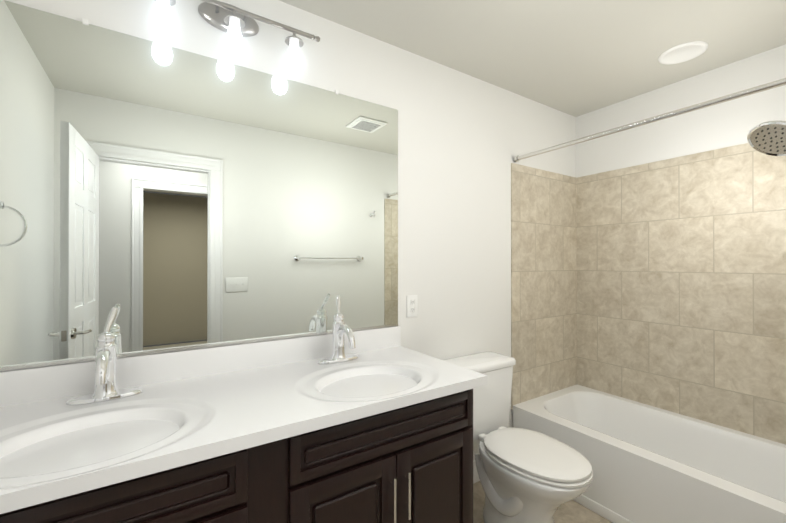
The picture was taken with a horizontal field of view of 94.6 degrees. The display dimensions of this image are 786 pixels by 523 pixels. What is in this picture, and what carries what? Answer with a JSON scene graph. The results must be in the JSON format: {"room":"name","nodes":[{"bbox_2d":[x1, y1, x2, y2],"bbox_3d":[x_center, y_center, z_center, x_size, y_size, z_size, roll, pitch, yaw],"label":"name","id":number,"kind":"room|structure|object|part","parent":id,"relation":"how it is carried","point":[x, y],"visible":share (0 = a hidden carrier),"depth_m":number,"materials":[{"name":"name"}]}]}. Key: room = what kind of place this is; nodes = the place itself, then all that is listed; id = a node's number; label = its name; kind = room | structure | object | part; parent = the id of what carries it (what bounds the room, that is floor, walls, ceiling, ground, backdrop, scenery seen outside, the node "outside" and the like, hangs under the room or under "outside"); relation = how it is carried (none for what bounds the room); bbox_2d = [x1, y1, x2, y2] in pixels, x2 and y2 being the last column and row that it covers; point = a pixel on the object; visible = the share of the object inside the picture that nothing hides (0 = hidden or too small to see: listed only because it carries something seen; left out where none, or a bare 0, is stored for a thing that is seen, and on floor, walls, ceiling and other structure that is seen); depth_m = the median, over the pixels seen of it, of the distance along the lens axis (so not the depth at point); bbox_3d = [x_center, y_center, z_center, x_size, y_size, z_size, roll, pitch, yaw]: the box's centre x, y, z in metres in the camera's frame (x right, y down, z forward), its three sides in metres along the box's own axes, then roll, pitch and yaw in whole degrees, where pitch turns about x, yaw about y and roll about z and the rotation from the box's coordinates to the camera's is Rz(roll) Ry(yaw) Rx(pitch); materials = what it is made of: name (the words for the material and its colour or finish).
{"room":"bathroom","nodes":[
{"label":"bathroom","id":0,"kind":"room"},
{"bbox_2d":[6,0,575,460],"bbox_3d":[0.015,0.105,1.947,3.490,2.440,0.120,0,0,-33],"label":"wall","id":1,"kind":"structure","parent":0,"point":[464,140],"depth_m":2.02,"materials":[{"name":"white paint"}]},
{"bbox_2d":[0,0,397,370],"bbox_3d":[-0.633,-0.234,1.445,1.574,1.129,0.009,0,0,-33],"label":"mirror","id":2,"kind":"object","parent":1,"relation":"attached to","point":[162,198],"visible":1,"depth_m":1.33,"materials":[{"name":"clear glass"}]},
{"bbox_2d":[151,0,319,74],"bbox_3d":[-0.610,-0.890,1.381,0.672,0.256,0.146,0,0,-33],"label":"sconce","id":3,"kind":"object","parent":1,"relation":"attached to","point":[235,24],"visible":1,"depth_m":1.38,"materials":[{"name":"white glass"}]},
{"bbox_3d":[-0.778,-0.819,1.227,0.068,0.113,0.068,0,0,-33],"label":"vanity light bulb","id":4,"kind":"part","parent":3,"relation":"part of","materials":[{"name":"white glass"}]},
{"bbox_3d":[-0.590,-0.819,1.351,0.068,0.113,0.068,0,0,-33],"label":"vanity light bulb","id":5,"kind":"part","parent":3,"relation":"part of","materials":[{"name":"white glass"}]},
{"bbox_3d":[-0.402,-0.818,1.474,0.068,0.113,0.068,0,0,-33],"label":"vanity light bulb","id":6,"kind":"part","parent":3,"relation":"part of","materials":[{"name":"white glass"}]},
{"bbox_2d":[407,295,417,316],"bbox_3d":[0.103,0.237,1.926,0.070,0.115,0.008,0,0,-33],"label":"electrical outlet plate","id":7,"kind":"object","parent":1,"relation":"attached to","point":[412,305],"visible":1,"depth_m":1.92,"materials":[{"name":"white plastic"}]},
{"bbox_2d":[473,460,479,483],"bbox_3d":[0.397,1.261,2.112,0.903,0.130,0.014,0,0,-33],"label":"baseboard","id":8,"kind":"structure","parent":1,"relation":"attached to","point":[475,477],"depth_m":2.15,"materials":[{"name":"white"}]},
{"bbox_2d":[511,163,576,409],"bbox_3d":[1.093,0.162,2.574,0.760,1.610,0.010,0,0,-33],"label":"wall tile","id":9,"kind":"structure","parent":1,"relation":"attached to","point":[543,284],"depth_m":2.54,"materials":[{"name":"beige tile"}]},
{"bbox_2d":[514,78,785,161],"bbox_3d":[1.234,-0.676,1.732,0.042,0.042,1.559,0,0,-33],"label":"rail","id":10,"kind":"object","parent":1,"relation":"attached to","point":[743,93],"visible":1,"depth_m":1.67,"materials":[{"name":"silver metal"}]},
{"bbox_2d":[279,0,785,116],"bbox_3d":[0.481,-1.158,1.240,3.490,0.080,1.820,0,0,-33],"label":"ceiling","id":11,"kind":"structure","parent":0,"point":[575,58],"depth_m":1.80,"materials":[{"name":"grey paint"}]},
{"bbox_2d":[658,41,707,64],"bbox_3d":[1.548,-1.111,1.939,0.210,0.008,0.210,0,0,-33],"label":"recessed light","id":12,"kind":"object","parent":11,"relation":"in","point":[681,53],"visible":1,"depth_m":1.93,"materials":[{"name":"white plastic"}]},
{"bbox_2d":[473,481,611,522],"bbox_3d":[0.481,1.362,1.231,3.490,0.080,1.820,0,0,-33],"label":"floor","id":13,"kind":"structure","parent":0,"point":[572,511],"depth_m":1.91,"materials":[{"name":"tile"}]},
{"bbox_2d":[0,295,487,522],"bbox_3d":[-0.473,0.736,1.186,1.598,1.173,0.610,0,0,-33],"label":"bathroom vanity","id":14,"kind":"object","parent":13,"relation":"on","point":[342,423],"visible":1,"depth_m":1.09,"materials":[{"name":"brown wood"}]},
{"bbox_2d":[66,307,142,404],"bbox_3d":[-0.882,0.290,1.107,0.190,0.282,0.200,0,0,-33],"label":"faucet","id":15,"kind":"object","parent":14,"relation":"on","point":[106,391],"depth_m":1.12,"materials":[{"name":"silver metal"}]},
{"bbox_2d":[318,295,357,363],"bbox_3d":[-0.212,0.291,1.546,0.190,0.282,0.200,0,0,-33],"label":"faucet","id":16,"kind":"object","parent":14,"relation":"on","point":[338,356],"depth_m":1.56,"materials":[{"name":"silver metal"}]},
{"bbox_2d":[443,351,592,522],"bbox_3d":[0.599,0.934,1.801,0.472,0.780,0.738,0,0,-33],"label":"toilet","id":17,"kind":"object","parent":13,"relation":"on","point":[528,476],"visible":0.92,"depth_m":1.70,"materials":[{"name":"white ceramic"}]},
{"bbox_2d":[513,384,785,522],"bbox_3d":[1.516,1.130,1.910,0.752,0.390,1.556,0,0,-33],"label":"bathtub","id":18,"kind":"object","parent":13,"relation":"on","point":[650,464],"visible":0.88,"depth_m":1.89,"materials":[{"name":"white ceramic"}]},
{"bbox_2d":[576,44,785,177],"bbox_3d":[1.924,0.105,2.109,0.120,2.440,1.700,0,0,-33],"label":"wall","id":19,"kind":"structure","parent":0,"point":[734,122],"depth_m":2.21,"materials":[{"name":"white paint"}]},
{"bbox_2d":[576,143,785,444],"bbox_3d":[1.836,0.161,2.123,0.010,1.610,1.580,0,0,-33],"label":"wall tile","id":20,"kind":"structure","parent":19,"relation":"attached to","point":[681,285],"depth_m":2.18,"materials":[{"name":"beige tile"}]},
{"bbox_3d":[0.947,0.100,0.525,3.250,2.440,0.120,0,0,-33],"label":"wall","id":21,"kind":"structure","parent":0,"visible":0},
{"bbox_3d":[1.953,0.157,1.261,0.760,1.610,0.010,0,0,-33],"label":"wall tile","id":22,"kind":"structure","parent":21,"relation":"attached to","visible":0},
{"bbox_2d":[747,121,785,155],"bbox_3d":[1.804,-0.604,1.485,0.177,0.251,0.521,0,0,-33],"label":"shower head","id":23,"kind":"object","parent":22,"relation":"attached to","point":[768,138],"visible":1,"depth_m":1.64}
]}

